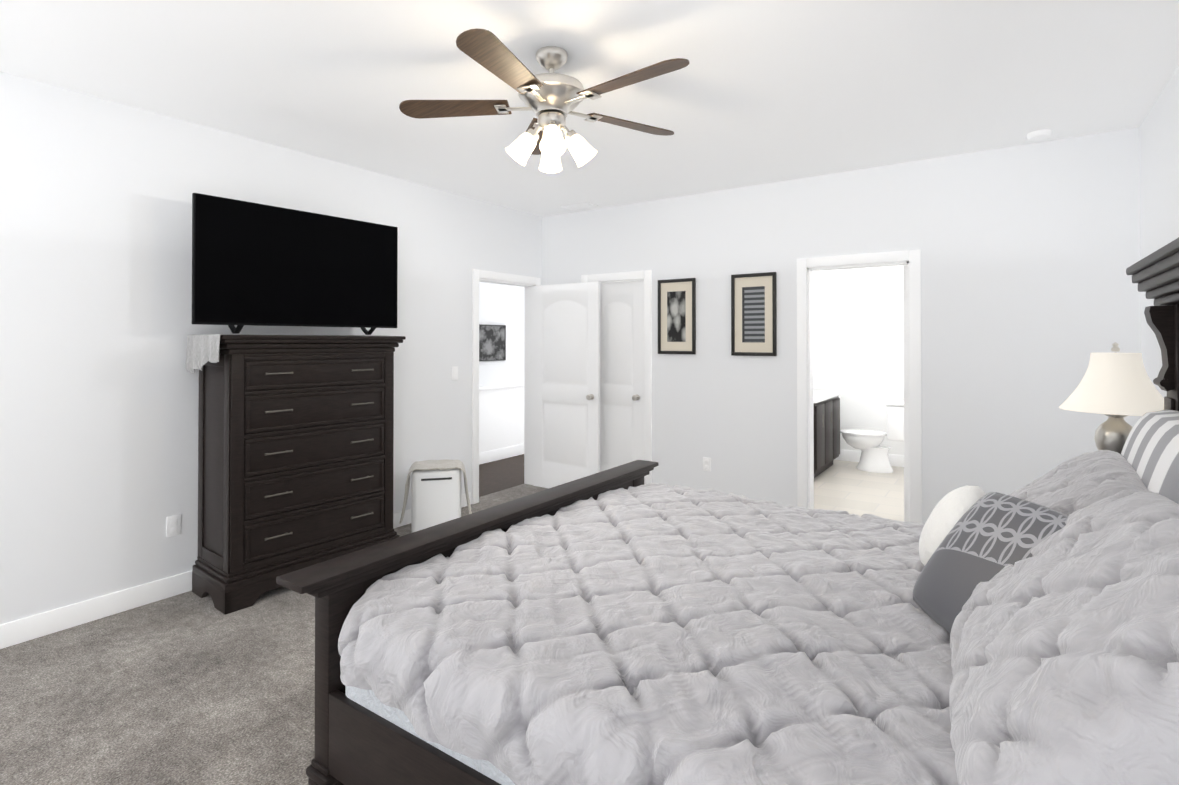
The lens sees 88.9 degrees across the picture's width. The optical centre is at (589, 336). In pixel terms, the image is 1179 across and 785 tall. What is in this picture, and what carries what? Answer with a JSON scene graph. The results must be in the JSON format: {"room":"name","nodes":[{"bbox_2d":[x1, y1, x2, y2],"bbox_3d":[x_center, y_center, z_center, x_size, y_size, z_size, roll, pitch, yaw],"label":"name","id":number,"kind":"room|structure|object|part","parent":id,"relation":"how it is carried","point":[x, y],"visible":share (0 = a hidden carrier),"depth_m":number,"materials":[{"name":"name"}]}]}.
{"room":"bedroom","nodes":[
{"label":"bedroom","id":0,"kind":"room"},
{"bbox_2d":[0,71,541,623],"bbox_3d":[-2.119,0.120,3.945,0.120,2.740,5.810,0,-1,35],"label":"wall","id":1,"kind":"structure","parent":0,"point":[98,427],"depth_m":3.29,"materials":[{"name":"white paint"}]},
{"bbox_2d":[167,514,180,536],"bbox_3d":[-2.380,1.086,3.442,0.008,0.116,0.072,0,-1,35],"label":"electrical outlet","id":2,"kind":"object","parent":1,"relation":"attached to","point":[174,525],"visible":1,"depth_m":3.44,"materials":[{"name":"white plastic"}]},
{"bbox_2d":[0,492,470,648],"bbox_3d":[-2.341,1.429,3.489,0.018,0.115,4.525,0,-1,35],"label":"baseboard","id":3,"kind":"structure","parent":1,"relation":"attached to","point":[18,631],"depth_m":3.14,"materials":[{"name":"white wood"}]},
{"bbox_2d":[452,366,457,379],"bbox_3d":[-1.166,0.321,5.211,0.009,0.116,0.072,0,-1,35],"label":"light switch","id":4,"kind":"object","parent":1,"relation":"attached to","point":[454,372],"visible":1,"depth_m":5.21,"materials":[{"name":"white plastic"}]},
{"bbox_2d":[472,269,540,503],"bbox_3d":[-0.834,0.454,5.808,0.156,2.105,0.950,0,-1,35],"label":"door frame","id":5,"kind":"structure","parent":1,"relation":"attached to","point":[478,276],"depth_m":5.84,"materials":[{"name":"white wood"}]},
{"bbox_2d":[533,282,599,487],"bbox_3d":[-0.234,0.497,5.837,0.790,2.008,0.175,0,-1,35],"label":"hall door","id":6,"kind":"structure","parent":1,"relation":"in","point":[566,383],"depth_m":5.81,"materials":[{"name":"white wood"}]},
{"bbox_2d":[0,454,903,784],"bbox_3d":[0.164,1.542,4.170,6.070,0.100,8.790,0,-1,35],"label":"floor","id":7,"kind":"structure","parent":0,"point":[189,688],"depth_m":2.53,"materials":[{"name":"carpet"}]},
{"bbox_2d":[186,334,405,614],"bbox_3d":[-1.791,0.741,3.754,0.498,1.496,1.142,0,-1,39],"label":"dresser","id":8,"kind":"object","parent":7,"relation":"on","point":[295,450],"visible":1,"depth_m":3.49,"materials":[{"name":"brown wood"}]},
{"bbox_2d":[192,193,397,334],"bbox_3d":[-1.773,-0.396,3.785,0.146,0.769,1.275,0,-1,39],"label":"tv","id":9,"kind":"object","parent":8,"relation":"on","point":[255,264],"visible":1,"depth_m":3.67,"materials":[{"name":"black plastic"}]},
{"bbox_2d":[399,459,471,532],"bbox_3d":[-1.162,1.233,4.573,0.529,0.525,0.312,0,-1,-13],"label":"stool","id":10,"kind":"object","parent":7,"relation":"on","point":[436,492],"visible":0.96,"depth_m":4.45,"materials":[{"name":"white plastic"}]},
{"bbox_2d":[276,238,1178,784],"bbox_3d":[0.683,0.598,1.968,2.443,1.750,2.380,0,-1,35],"label":"bed","id":11,"kind":"object","parent":7,"relation":"on","point":[620,626],"visible":1,"depth_m":1.50,"materials":[{"name":"grey fabric"}]},
{"bbox_3d":[0.685,1.030,1.963,2.198,0.285,1.890,0,-1,35],"label":"mattress","id":12,"kind":"part","parent":11,"relation":"part of","materials":[{"name":"white fabric"}]},
{"bbox_2d":[338,483,958,784],"bbox_3d":[0.650,1.006,1.986,2.244,0.508,2.074,0,-1,35],"label":"comforter","id":13,"kind":"object","parent":11,"relation":"on","point":[610,633],"depth_m":1.57,"materials":[{"name":"fabric"}]},
{"bbox_2d":[814,391,840,477],"bbox_3d":[2.417,1.085,6.780,0.605,0.860,1.130,0,-1,35],"label":"bathroom vanity","id":14,"kind":"object","parent":7,"relation":"on","point":[826,428],"visible":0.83,"depth_m":6.56,"materials":[{"name":"brown wood"}]},
{"bbox_2d":[840,400,903,472],"bbox_3d":[3.207,1.120,6.782,0.717,0.790,0.440,0,-1,35],"label":"toilet","id":15,"kind":"object","parent":7,"relation":"on","point":[874,457],"visible":0.9,"depth_m":6.67,"materials":[{"name":"white ceramic"}]},
{"bbox_3d":[2.335,1.119,2.660,0.497,0.720,0.630,0,-1,35],"label":"nightstand","id":16,"kind":"object","parent":7,"relation":"on","visible":0},
{"bbox_2d":[1059,342,1163,453],"bbox_3d":[2.322,0.392,2.650,0.400,0.732,0.400,0,-1,35],"label":"lamp","id":17,"kind":"object","parent":16,"relation":"on","point":[1116,388],"visible":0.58,"depth_m":2.58,"materials":[{"name":"beige fabric"}]},
{"bbox_2d":[479,282,523,386],"bbox_3d":[-1.563,0.146,6.919,0.120,2.740,4.840,0,-1,35],"label":"wall","id":18,"kind":"structure","parent":0,"point":[500,304],"depth_m":7.54,"materials":[{"name":"white paint"}]},
{"bbox_2d":[479,324,505,360],"bbox_3d":[-1.195,0.083,7.328,0.021,0.440,0.490,0,-1,35],"label":"framed picture","id":19,"kind":"object","parent":18,"relation":"attached to","point":[492,342],"visible":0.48,"depth_m":7.34,"materials":[{"name":"black"}]},
{"bbox_2d":[479,383,523,464],"bbox_3d":[-1.483,1.058,6.856,0.075,0.915,4.600,0,-1,35],"label":"wainscoting","id":20,"kind":"structure","parent":18,"relation":"attached to","point":[501,421],"depth_m":7.35,"materials":[{"name":"white"}]},
{"bbox_2d":[0,0,1178,216],"bbox_3d":[-0.175,-1.311,2.618,4.840,0.100,5.810,0,-1,35],"label":"ceiling","id":21,"kind":"structure","parent":0,"point":[756,92],"depth_m":2.91,"materials":[{"name":"white paint"}]},
{"bbox_2d":[399,28,688,172],"bbox_3d":[-0.142,-1.010,2.640,1.288,0.501,1.314,0,-1,35],"label":"ceiling fan","id":22,"kind":"object","parent":21,"relation":"hanging from","point":[551,99],"visible":1,"depth_m":2.61,"materials":[{"name":"brown wood"}]},
{"bbox_2d":[1026,129,1051,140],"bbox_3d":[2.771,-1.234,3.703,0.130,0.034,0.130,0,-1,35],"label":"smoke detector","id":23,"kind":"object","parent":21,"relation":"attached to","point":[1038,135],"visible":1,"depth_m":3.67,"materials":[{"name":"white plastic"}]},
{"bbox_2d":[542,127,1141,522],"bbox_3d":[1.488,0.129,4.915,4.720,2.740,0.120,0,-1,35],"label":"wall","id":24,"kind":"structure","parent":0,"point":[1030,293],"depth_m":4.19,"materials":[{"name":"white paint"}]},
{"bbox_2d":[581,270,651,484],"bbox_3d":[0.276,0.453,5.736,0.780,2.105,0.138,0,-1,35],"label":"door frame","id":25,"kind":"structure","parent":24,"relation":"attached to","point":[645,276],"depth_m":5.49,"materials":[{"name":"white wood"}]},
{"bbox_2d":[600,281,642,471],"bbox_3d":[0.270,0.496,5.726,0.592,2.008,0.175,0,-1,35],"label":"closet door","id":26,"kind":"structure","parent":24,"relation":"in","point":[621,373],"depth_m":5.69,"materials":[{"name":"white wood"}]},
{"bbox_2d":[658,278,695,353],"bbox_3d":[0.769,-0.173,5.325,0.365,0.665,0.021,0,-1,35],"label":"picture","id":27,"kind":"object","parent":24,"relation":"attached to","point":[676,316],"visible":0.98,"depth_m":5.32,"materials":[{"name":"black"}]},
{"bbox_2d":[703,457,710,471],"bbox_3d":[1.007,1.101,5.160,0.072,0.116,0.008,0,-1,35],"label":"electrical outlet","id":28,"kind":"object","parent":24,"relation":"attached to","point":[706,464],"visible":1,"depth_m":5.16,"materials":[{"name":"white plastic"}]},
{"bbox_2d":[731,272,776,355],"bbox_3d":[1.344,-0.176,4.929,0.375,0.675,0.021,0,-1,35],"label":"picture","id":29,"kind":"object","parent":24,"relation":"attached to","point":[753,314],"visible":0.98,"depth_m":4.92,"materials":[{"name":"black"}]},
{"bbox_2d":[797,250,921,522],"bbox_3d":[2.027,0.443,4.541,0.860,2.105,0.156,0,-1,35],"label":"door frame","id":30,"kind":"structure","parent":24,"relation":"attached to","point":[911,259],"depth_m":4.50,"materials":[{"name":"white wood"}]},
{"bbox_2d":[903,265,907,521],"bbox_3d":[2.567,0.486,4.651,0.177,2.008,0.670,0,-1,35],"label":"bathroom door","id":31,"kind":"structure","parent":24,"relation":"in","point":[905,394],"depth_m":4.42,"materials":[{"name":"white wood"}]},
{"bbox_2d":[813,265,904,454],"bbox_3d":[3.405,0.149,7.213,1.710,2.740,0.120,0,-1,35],"label":"wall","id":32,"kind":"structure","parent":0,"point":[858,348],"depth_m":7.21,"materials":[{"name":"white paint"}]},
{"bbox_2d":[834,449,903,466],"bbox_3d":[3.341,1.451,7.162,1.710,0.135,0.018,0,-1,35],"label":"baseboard","id":33,"kind":"structure","parent":32,"relation":"attached to","point":[854,456],"depth_m":7.22,"materials":[{"name":"white wood"}]},
{"bbox_2d":[1139,65,1178,397],"bbox_3d":[1.734,0.097,1.218,0.120,2.740,5.690,0,-1,35],"label":"wall","id":34,"kind":"structure","parent":0,"point":[1159,169],"depth_m":3.19,"materials":[{"name":"white paint"}]}
]}

